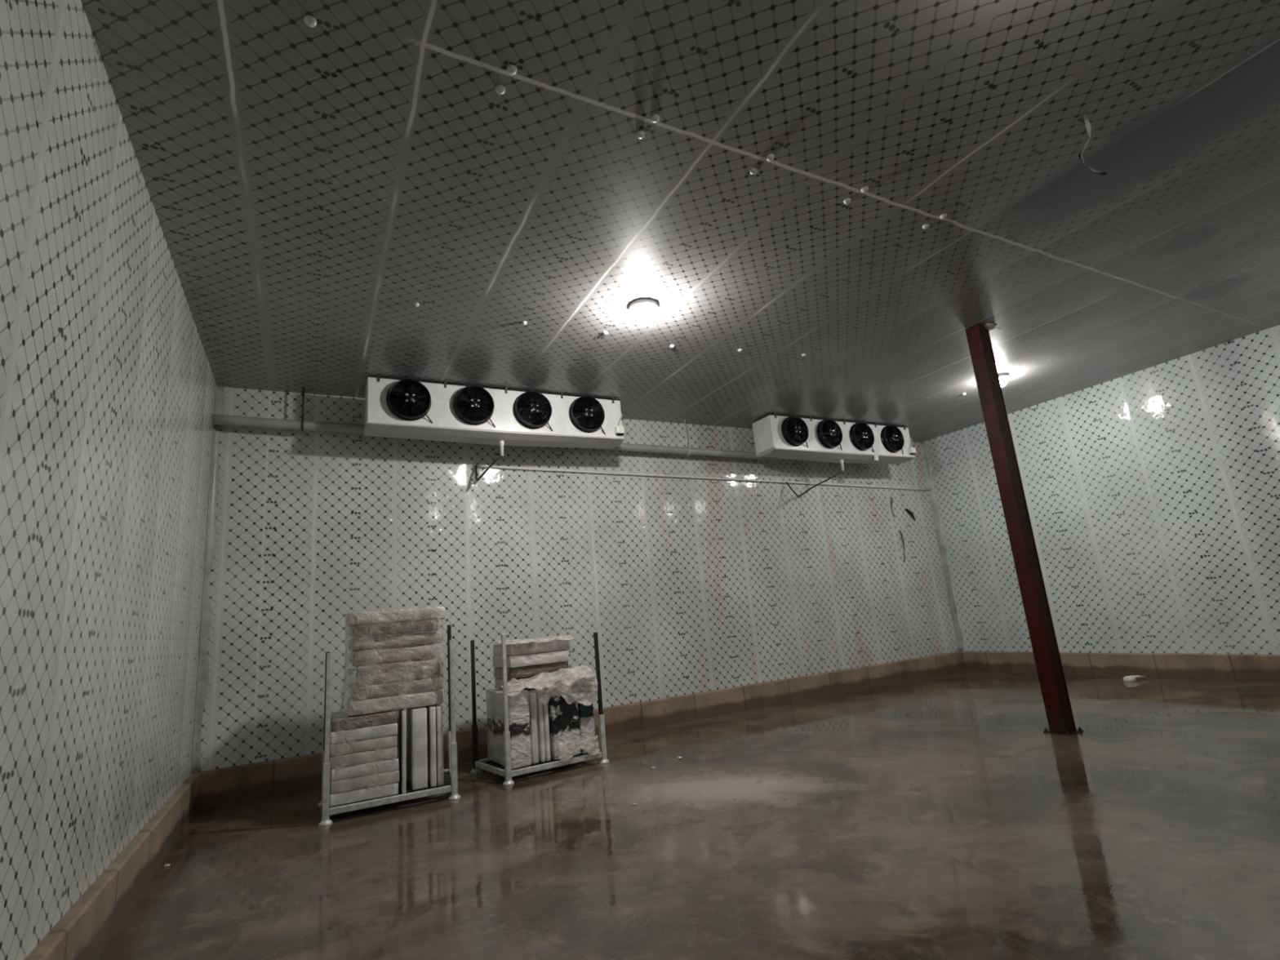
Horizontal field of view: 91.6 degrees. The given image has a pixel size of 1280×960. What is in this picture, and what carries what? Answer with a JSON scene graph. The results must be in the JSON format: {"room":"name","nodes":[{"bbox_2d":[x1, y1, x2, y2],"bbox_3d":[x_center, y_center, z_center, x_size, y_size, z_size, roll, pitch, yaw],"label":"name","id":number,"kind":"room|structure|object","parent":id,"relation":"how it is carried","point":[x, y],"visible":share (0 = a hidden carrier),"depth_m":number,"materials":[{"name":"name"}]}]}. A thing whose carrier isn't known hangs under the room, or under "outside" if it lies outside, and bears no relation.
{"room":"warehouse","nodes":[
{"label":"warehouse","id":0,"kind":"room"},
{"bbox_2d":[0,0,216,959],"bbox_3d":[-2.279,-0.165,1.948,0.120,4.728,11.764,2,-14,-28],"label":"wall","id":1,"kind":"structure","parent":0,"point":[108,384],"depth_m":3.20,"materials":[{"name":"white metal"}]},
{"bbox_2d":[23,773,199,959],"bbox_3d":[-1.991,1.947,1.496,0.077,0.376,11.679,2,-14,-28],"label":"baseboard","id":2,"kind":"structure","parent":1,"relation":"attached to","point":[88,926],"depth_m":3.81,"materials":[{"name":"brown wood"}]},
{"bbox_2d":[191,384,224,773],"bbox_3d":[-4.869,0.974,7.038,0.089,4.333,0.123,2,-14,-28],"label":"trim","id":3,"kind":"structure","parent":1,"relation":"attached to","point":[202,673],"depth_m":7.00,"materials":[{"name":"white metal"}]},
{"bbox_2d":[191,386,959,773],"bbox_3d":[0.644,1.345,10.024,12.885,4.728,0.120,2,-14,-28],"label":"wall","id":4,"kind":"structure","parent":0,"point":[686,586],"depth_m":8.97,"materials":[{"name":"white metal"}]},
{"bbox_2d":[191,651,965,810],"bbox_3d":[0.871,3.441,9.477,12.645,0.377,0.079,2,-14,-28],"label":"baseboard","id":5,"kind":"structure","parent":4,"relation":"attached to","point":[220,787],"depth_m":9.14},
{"bbox_2d":[475,464,932,490],"bbox_3d":[1.927,0.004,10.960,9.552,0.196,0.056,2,-14,-28],"label":"drain pipe","id":6,"kind":"object","parent":4,"relation":"attached to","point":[528,468],"visible":0.96,"depth_m":10.30,"materials":[{"name":"white plastic"}]},
{"bbox_2d":[475,455,502,480],"bbox_3d":[-2.099,-0.142,8.443,0.139,0.289,0.705,7,-17,-43],"label":"hose","id":7,"kind":"object","parent":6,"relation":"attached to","point":[501,456],"visible":1,"depth_m":8.37,"materials":[{"name":"rubber"}]},
{"bbox_2d":[899,530,905,561],"bbox_3d":[5.240,1.313,12.388,0.098,0.634,0.023,2,-14,-28],"label":"strip","id":8,"kind":"object","parent":4,"relation":"attached to","point":[900,531],"visible":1,"depth_m":12.41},
{"bbox_2d":[906,508,915,520],"bbox_3d":[5.527,0.704,12.694,0.228,0.266,0.021,0,-13,-23],"label":"strip","id":9,"kind":"object","parent":4,"relation":"attached to","point":[909,512],"visible":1,"depth_m":12.70,"materials":[{"name":"metal"}]},
{"bbox_2d":[80,0,1279,442],"bbox_3d":[3.166,-2.361,5.433,12.885,0.120,12.004,2,-14,-28],"label":"ceiling","id":10,"kind":"structure","parent":0,"point":[308,187],"depth_m":4.75,"materials":[{"name":"white metal"}]},
{"bbox_2d":[303,14,316,26],"bbox_3d":[-1.696,-2.355,3.200,0.060,0.028,0.060,2,-14,-28],"label":"bolt","id":11,"kind":"object","parent":10,"relation":"attached to","point":[309,20],"visible":1,"depth_m":3.19,"materials":[{"name":"white plastic"}]},
{"bbox_2d":[413,302,419,306],"bbox_3d":[-2.174,-1.696,6.037,0.060,0.028,0.060,2,-14,-28],"label":"bolt","id":12,"kind":"object","parent":10,"relation":"attached to","point":[415,304],"visible":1,"depth_m":6.02,"materials":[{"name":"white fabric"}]},
{"bbox_2d":[363,374,624,456],"bbox_3d":[-1.836,-0.758,8.404,3.438,0.913,0.620,2,-14,-28],"label":"cooler","id":13,"kind":"object","parent":10,"relation":"hanging from","point":[407,408],"visible":1,"depth_m":8.15,"materials":[{"name":"metal"}]},
{"bbox_2d":[363,420,624,448],"bbox_3d":[-1.852,-0.558,8.405,3.420,0.108,0.506,2,-14,-28],"label":"drip tray","id":14,"kind":"object","parent":13,"relation":"on","point":[408,429],"depth_m":8.18,"materials":[{"name":"white metal"}]},
{"bbox_2d":[212,387,781,460],"bbox_3d":[-1.258,-0.764,9.258,8.455,0.626,0.154,2,-14,-28],"label":"pipe","id":15,"kind":"object","parent":10,"relation":"hanging from","point":[224,420],"visible":0.66,"depth_m":7.83,"materials":[{"name":"metal"}]},
{"bbox_2d":[494,84,505,94],"bbox_3d":[-0.832,-2.319,3.705,0.060,0.028,0.060,2,-14,-28],"label":"bolt","id":16,"kind":"object","parent":10,"relation":"attached to","point":[500,89],"visible":1,"depth_m":3.69,"materials":[{"name":"white plastic"}]},
{"bbox_2d":[506,64,516,75],"bbox_3d":[-0.738,-2.355,3.579,0.060,0.028,0.060,2,-14,-28],"label":"bolt","id":17,"kind":"object","parent":10,"relation":"attached to","point":[511,68],"visible":1,"depth_m":3.56,"materials":[{"name":"white plastic"}]},
{"bbox_2d":[635,130,644,138],"bbox_3d":[0.004,-2.295,4.145,0.060,0.028,0.060,2,-14,-28],"label":"bolt","id":18,"kind":"object","parent":10,"relation":"attached to","point":[640,134],"visible":1,"depth_m":4.13,"materials":[{"name":"white plastic"}]},
{"bbox_2d":[628,298,658,323],"bbox_3d":[0.041,-1.719,6.433,0.316,0.182,0.316,2,-14,-28],"label":"ceiling lamp","id":19,"kind":"object","parent":10,"relation":"attached to","point":[642,310],"visible":1,"depth_m":6.35,"materials":[{"name":"metal"}]},
{"bbox_2d":[632,305,655,323],"bbox_3d":[0.042,-1.699,6.429,0.236,0.115,0.236,2,-14,-28],"label":"diffuser","id":20,"kind":"object","parent":19,"relation":"attached to","point":[641,313],"depth_m":6.36,"materials":[{"name":"white plastic"}]},
{"bbox_2d":[650,114,659,122],"bbox_3d":[0.098,-2.330,4.018,0.060,0.028,0.060,2,-14,-28],"label":"bolt","id":21,"kind":"object","parent":10,"relation":"attached to","point":[655,117],"visible":1,"depth_m":4.00,"materials":[{"name":"white plastic"}]},
{"bbox_2d":[749,167,757,174],"bbox_3d":[0.840,-2.271,4.584,0.060,0.028,0.060,2,-14,-28],"label":"bolt","id":22,"kind":"object","parent":10,"relation":"attached to","point":[753,171],"visible":1,"depth_m":4.57,"materials":[{"name":"white plastic"}]},
{"bbox_2d":[765,153,774,160],"bbox_3d":[0.934,-2.306,4.458,0.060,0.028,0.060,2,-14,-28],"label":"bolt","id":23,"kind":"object","parent":10,"relation":"attached to","point":[770,157],"visible":1,"depth_m":4.44,"materials":[{"name":"white plastic"}]},
{"bbox_2d":[751,413,916,471],"bbox_3d":[3.634,-0.599,11.281,3.438,0.913,0.620,2,-14,-28],"label":"cooler","id":24,"kind":"object","parent":10,"relation":"hanging from","point":[792,437],"visible":1,"depth_m":10.94,"materials":[{"name":"metal"}]},
{"bbox_2d":[755,446,915,464],"bbox_3d":[3.618,-0.400,11.281,3.420,0.108,0.506,2,-14,-28],"label":"drip tray","id":25,"kind":"object","parent":24,"relation":"on","point":[830,455],"depth_m":11.04,"materials":[{"name":"white metal"}]},
{"bbox_2d":[843,198,851,204],"bbox_3d":[1.676,-2.246,5.024,0.060,0.028,0.060,2,-14,-28],"label":"bolt","id":26,"kind":"object","parent":10,"relation":"attached to","point":[846,201],"visible":1,"depth_m":5.01,"materials":[{"name":"white plastic"}]},
{"bbox_2d":[860,186,868,192],"bbox_3d":[1.771,-2.282,4.898,0.060,0.028,0.060,2,-14,-28],"label":"bolt","id":27,"kind":"object","parent":10,"relation":"attached to","point":[865,188],"visible":1,"depth_m":4.88,"materials":[{"name":"white plastic"}]},
{"bbox_2d":[922,223,929,229],"bbox_3d":[2.512,-2.222,5.464,0.060,0.028,0.060,2,-14,-28],"label":"bolt","id":28,"kind":"object","parent":10,"relation":"attached to","point":[926,226],"visible":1,"depth_m":5.45,"materials":[{"name":"white plastic"}]},
{"bbox_2d":[939,213,947,218],"bbox_3d":[2.607,-2.258,5.338,0.060,0.028,0.060,2,-14,-28],"label":"bolt","id":29,"kind":"object","parent":10,"relation":"attached to","point":[943,215],"visible":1,"depth_m":5.32,"materials":[{"name":"white plastic"}]},
{"bbox_2d":[998,373,1008,386],"bbox_3d":[5.518,-1.502,9.578,0.316,0.182,0.316,2,-14,-28],"label":"ceiling lamp","id":30,"kind":"object","parent":10,"relation":"attached to","point":[1003,377],"visible":0.4,"depth_m":9.47,"materials":[{"name":"metal"}]},
{"bbox_2d":[999,377,1007,386],"bbox_3d":[5.519,-1.483,9.573,0.236,0.115,0.236,2,-14,-28],"label":"diffuser","id":31,"kind":"object","parent":30,"relation":"attached to","point":[1003,381],"depth_m":9.47,"materials":[{"name":"white plastic"}]},
{"bbox_2d":[994,327,1035,329],"bbox_3d":[4.698,-1.896,7.796,0.653,0.032,0.028,-2,-13,-14],"label":"strip","id":32,"kind":"object","parent":10,"relation":"hanging from","point":[994,327],"visible":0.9,"depth_m":7.77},
{"bbox_2d":[1078,111,1106,175],"bbox_3d":[3.336,-2.456,4.632,0.123,0.057,0.878,-16,-17,42],"label":"strip","id":33,"kind":"object","parent":10,"relation":"hanging from","point":[1087,123],"visible":1,"depth_m":4.54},
{"bbox_2d":[97,671,1279,959],"bbox_3d":[3.571,2.374,4.401,12.885,0.150,12.004,2,-14,-28],"label":"floor","id":34,"kind":"structure","parent":0,"point":[936,817],"depth_m":4.27,"materials":[{"name":"concrete"}]},
{"bbox_2d":[317,624,460,826],"bbox_3d":[-2.542,2.398,6.423,1.371,1.680,0.916,1,-14,-26],"label":"rack","id":35,"kind":"object","parent":34,"relation":"on","point":[450,775],"visible":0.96,"depth_m":6.04,"materials":[{"name":"metal"}]},
{"bbox_2d":[329,781,398,806],"bbox_3d":[-2.729,3.031,6.136,0.593,0.105,0.683,1,-14,-26],"label":"panel","id":36,"kind":"object","parent":35,"relation":"on","point":[388,789],"visible":0.52,"depth_m":5.84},
{"bbox_2d":[330,769,399,794],"bbox_3d":[-2.728,2.926,6.161,0.593,0.105,0.683,1,-14,-26],"label":"panel","id":37,"kind":"object","parent":36,"relation":"on","point":[384,778],"visible":0.51,"depth_m":5.86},
{"bbox_2d":[330,758,399,781],"bbox_3d":[-2.744,2.822,6.188,0.592,0.105,0.684,1,-14,-26],"label":"panel","id":38,"kind":"object","parent":37,"relation":"on","point":[389,765],"visible":0.54,"depth_m":5.89,"materials":[{"name":"white plastic"}]},
{"bbox_2d":[329,746,397,768],"bbox_3d":[-2.765,2.717,6.209,0.594,0.105,0.684,1,-14,-26],"label":"panel","id":39,"kind":"object","parent":38,"relation":"on","point":[361,757],"visible":0.6,"depth_m":5.91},
{"bbox_2d":[329,734,397,756],"bbox_3d":[-2.773,2.612,6.230,0.594,0.105,0.684,1,-14,-26],"label":"panel","id":40,"kind":"object","parent":39,"relation":"on","point":[362,745],"visible":0.63,"depth_m":5.93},
{"bbox_2d":[329,722,397,744],"bbox_3d":[-2.778,2.505,6.247,0.594,0.105,0.683,1,-14,-26],"label":"panel","id":41,"kind":"object","parent":40,"relation":"on","point":[386,730],"visible":0.7,"depth_m":5.95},
{"bbox_2d":[331,710,398,731],"bbox_3d":[-2.787,2.403,6.287,0.595,0.105,0.684,1,-14,-26],"label":"panel","id":42,"kind":"object","parent":41,"relation":"on","point":[342,721],"visible":0.82,"depth_m":6.01,"materials":[{"name":"beige plastic"}]},
{"bbox_2d":[329,725,399,789],"bbox_3d":[-2.756,2.714,6.213,0.642,0.778,0.733,2,-14,-28],"label":"plastic wrap","id":43,"kind":"object","parent":42,"relation":"on","point":[380,764],"visible":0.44,"depth_m":5.92,"materials":[{"name":"white"}]},
{"bbox_2d":[396,709,406,793],"bbox_3d":[-2.437,2.722,6.342,0.038,0.746,0.686,1,-14,-26],"label":"board","id":44,"kind":"object","parent":35,"relation":"on","point":[401,734],"visible":0.73,"depth_m":6.10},
{"bbox_2d":[406,706,427,790],"bbox_3d":[-2.312,2.731,6.434,0.142,0.746,0.628,1,-14,-26],"label":"board","id":45,"kind":"object","parent":35,"relation":"on","point":[416,717],"visible":0.81,"depth_m":6.18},
{"bbox_2d":[425,705,436,786],"bbox_3d":[-2.196,2.733,6.486,0.056,0.746,0.637,1,-14,-26],"label":"board","id":46,"kind":"object","parent":35,"relation":"on","point":[431,710],"visible":0.63,"depth_m":6.24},
{"bbox_2d":[346,689,444,715],"bbox_3d":[-2.554,2.295,6.472,0.906,0.144,0.643,1,-14,-25],"label":"wrapped bundle","id":47,"kind":"object","parent":46,"relation":"on","point":[384,704],"visible":0.73,"depth_m":6.20,"materials":[{"name":"white plastic"}]},
{"bbox_2d":[349,676,442,700],"bbox_3d":[-2.561,2.166,6.519,0.864,0.140,0.623,1,-14,-26],"label":"wrapped bundle","id":48,"kind":"object","parent":47,"relation":"on","point":[423,685],"visible":0.74,"depth_m":6.26,"materials":[{"name":"white plastic"}]},
{"bbox_2d":[355,657,441,685],"bbox_3d":[-2.553,2.005,6.560,0.816,0.194,0.626,1,-14,-26],"label":"wrapped bundle","id":49,"kind":"object","parent":48,"relation":"on","point":[380,673],"visible":0.82,"depth_m":6.29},
{"bbox_2d":[351,643,439,666],"bbox_3d":[-2.586,1.846,6.597,0.844,0.157,0.610,1,-14,-25],"label":"wrapped bundle","id":50,"kind":"object","parent":49,"relation":"on","point":[362,657],"visible":0.88,"depth_m":6.33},
{"bbox_2d":[350,631,441,650],"bbox_3d":[-2.601,1.711,6.621,0.877,0.136,0.615,1,-14,-26],"label":"wrapped bundle","id":51,"kind":"object","parent":50,"relation":"on","point":[428,637],"visible":0.98,"depth_m":6.36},
{"bbox_2d":[351,619,438,638],"bbox_3d":[-2.614,1.588,6.631,0.849,0.127,0.638,1,-14,-25],"label":"wrapped bundle","id":52,"kind":"object","parent":51,"relation":"on","point":[393,628],"visible":0.84,"depth_m":6.36,"materials":[{"name":"white plastic"}]},
{"bbox_2d":[347,606,446,626],"bbox_3d":[-2.610,1.467,6.667,0.944,0.138,0.638,1,-14,-26],"label":"wrapped bundle","id":53,"kind":"object","parent":52,"relation":"on","point":[370,618],"visible":0.88,"depth_m":6.39,"materials":[{"name":"white plastic"}]},
{"bbox_2d":[338,607,446,712],"bbox_3d":[-2.596,1.866,6.574,1.041,1.015,0.795,2,-14,-28],"label":"plastic wrap","id":54,"kind":"object","parent":53,"relation":"on","point":[352,634],"visible":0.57,"depth_m":6.18,"materials":[{"name":"white"}]},
{"bbox_2d":[433,704,443,786],"bbox_3d":[-2.137,2.734,6.514,0.058,0.746,0.638,1,-14,-26],"label":"board","id":55,"kind":"object","parent":35,"relation":"on","point":[439,743],"visible":0.48,"depth_m":6.24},
{"bbox_2d":[470,631,608,785],"bbox_3d":[-1.216,2.554,7.306,1.331,1.530,0.986,3,-15,-32],"label":"rack","id":56,"kind":"object","parent":34,"relation":"on","point":[487,765],"visible":0.68,"depth_m":6.98,"materials":[{"name":"metal"}]},
{"bbox_2d":[486,688,532,769],"bbox_3d":[-1.499,2.782,7.044,0.257,0.781,0.778,3,-15,-32],"label":"wrapped bundle","id":57,"kind":"object","parent":56,"relation":"on","point":[518,704],"visible":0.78,"depth_m":6.80,"materials":[{"name":"white plastic"}]},
{"bbox_2d":[517,688,545,762],"bbox_3d":[-1.273,2.809,7.182,0.054,0.749,0.723,3,-14,-32],"label":"board","id":58,"kind":"object","parent":56,"relation":"on","point":[539,704],"visible":0.34,"depth_m":6.89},
{"bbox_2d":[528,691,538,764],"bbox_3d":[-1.347,2.811,7.140,0.084,0.739,0.713,3,-15,-32],"label":"board","id":59,"kind":"object","parent":56,"relation":"on","point":[532,696],"visible":0.37,"depth_m":6.85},
{"bbox_2d":[524,688,551,761],"bbox_3d":[-1.220,2.812,7.215,0.059,0.749,0.722,3,-15,-32],"label":"board","id":60,"kind":"object","parent":56,"relation":"on","point":[544,695],"visible":0.29,"depth_m":6.92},
{"bbox_2d":[500,665,598,706],"bbox_3d":[-1.012,2.371,7.025,1.075,0.438,0.319,2,-14,-28],"label":"plastic sheet","id":61,"kind":"object","parent":56,"relation":"on","point":[584,679],"visible":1,"depth_m":7.10,"materials":[{"name":"white"}]},
{"bbox_2d":[533,682,581,759],"bbox_3d":[-1.033,2.806,7.336,0.348,0.784,0.775,3,-15,-32],"label":"wrapped bundle","id":62,"kind":"object","parent":56,"relation":"on","point":[563,717],"visible":0.34,"depth_m":7.02,"materials":[{"name":"black plastic"}]},
{"bbox_2d":[494,671,569,689],"bbox_3d":[-1.284,2.385,7.423,0.746,0.111,0.546,3,-15,-32],"label":"flat box","id":63,"kind":"object","parent":62,"relation":"on","point":[498,682],"visible":0.44,"depth_m":7.21,"materials":[{"name":"white cardboard"}]},
{"bbox_2d":[493,661,567,679],"bbox_3d":[-1.309,2.264,7.425,0.714,0.121,0.577,3,-15,-32],"label":"flat box","id":64,"kind":"object","parent":63,"relation":"on","point":[532,670],"visible":0.62,"depth_m":7.19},
{"bbox_2d":[492,649,568,668],"bbox_3d":[-1.311,2.134,7.440,0.735,0.131,0.606,3,-15,-32],"label":"flat box","id":65,"kind":"object","parent":64,"relation":"on","point":[555,656],"visible":0.73,"depth_m":7.21,"materials":[{"name":"white cardboard"}]},
{"bbox_2d":[493,638,569,655],"bbox_3d":[-1.308,2.004,7.471,0.740,0.126,0.616,3,-15,-32],"label":"flat box","id":66,"kind":"object","parent":65,"relation":"on","point":[513,648],"visible":0.73,"depth_m":7.23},
{"bbox_2d":[486,635,573,644],"bbox_3d":[-1.309,1.921,7.444,0.882,0.059,0.723,3,-14,-32],"label":"plastic sheet","id":67,"kind":"object","parent":66,"relation":"on","point":[525,640],"visible":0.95,"depth_m":7.30,"materials":[{"name":"white"}]},
{"bbox_2d":[557,737,599,762],"bbox_3d":[-0.684,3.004,6.943,0.499,0.217,0.030,3,-14,-32],"label":"plastic sheet","id":68,"kind":"object","parent":56,"relation":"hanging from","point":[570,748],"visible":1,"depth_m":6.92,"materials":[{"name":"white"}]},
{"bbox_2d":[568,679,595,754],"bbox_3d":[-0.805,2.819,7.487,0.189,0.780,0.760,3,-15,-32],"label":"wrapped bundle","id":69,"kind":"object","parent":56,"relation":"on","point":[585,713],"visible":0.22,"depth_m":7.17,"materials":[{"name":"plastic"}]},
{"bbox_2d":[964,322,1083,735],"bbox_3d":[4.409,0.411,7.215,0.357,4.727,0.296,2,-14,-28],"label":"steel column","id":70,"kind":"structure","parent":34,"relation":"on","point":[1054,690],"depth_m":7.10,"materials":[{"name":"red metal"}]},
{"bbox_2d":[1123,675,1146,682],"bbox_3d":[7.588,3.022,9.497,0.414,0.082,0.167,-4,-12,-3],"label":"scrap","id":71,"kind":"object","parent":34,"relation":"on","point":[1131,678],"visible":1,"depth_m":9.47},
{"bbox_2d":[786,471,843,497],"bbox_3d":[3.134,0.077,11.088,1.033,0.421,0.267,-7,-13,12],"label":"pipe","id":72,"kind":"object","parent":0,"point":[841,472],"visible":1,"depth_m":11.07,"materials":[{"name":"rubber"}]},
{"bbox_2d":[923,324,1279,654],"bbox_3d":[9.015,0.163,7.888,0.120,4.728,11.764,2,-14,-28],"label":"wall","id":73,"kind":"structure","parent":0,"point":[1152,494],"depth_m":9.84,"materials":[{"name":"white metal"}]},
{"bbox_2d":[919,442,964,650],"bbox_3d":[6.239,1.295,12.875,0.090,4.333,0.132,2,-14,-28],"label":"trim","id":74,"kind":"structure","parent":73,"relation":"attached to","point":[927,467],"depth_m":12.88,"materials":[{"name":"white metal"}]},
{"bbox_2d":[961,651,1279,683],"bbox_3d":[9.128,2.268,7.344,0.078,0.378,11.679,2,-14,-28],"label":"baseboard","id":75,"kind":"structure","parent":73,"relation":"attached to","point":[1242,668],"depth_m":9.63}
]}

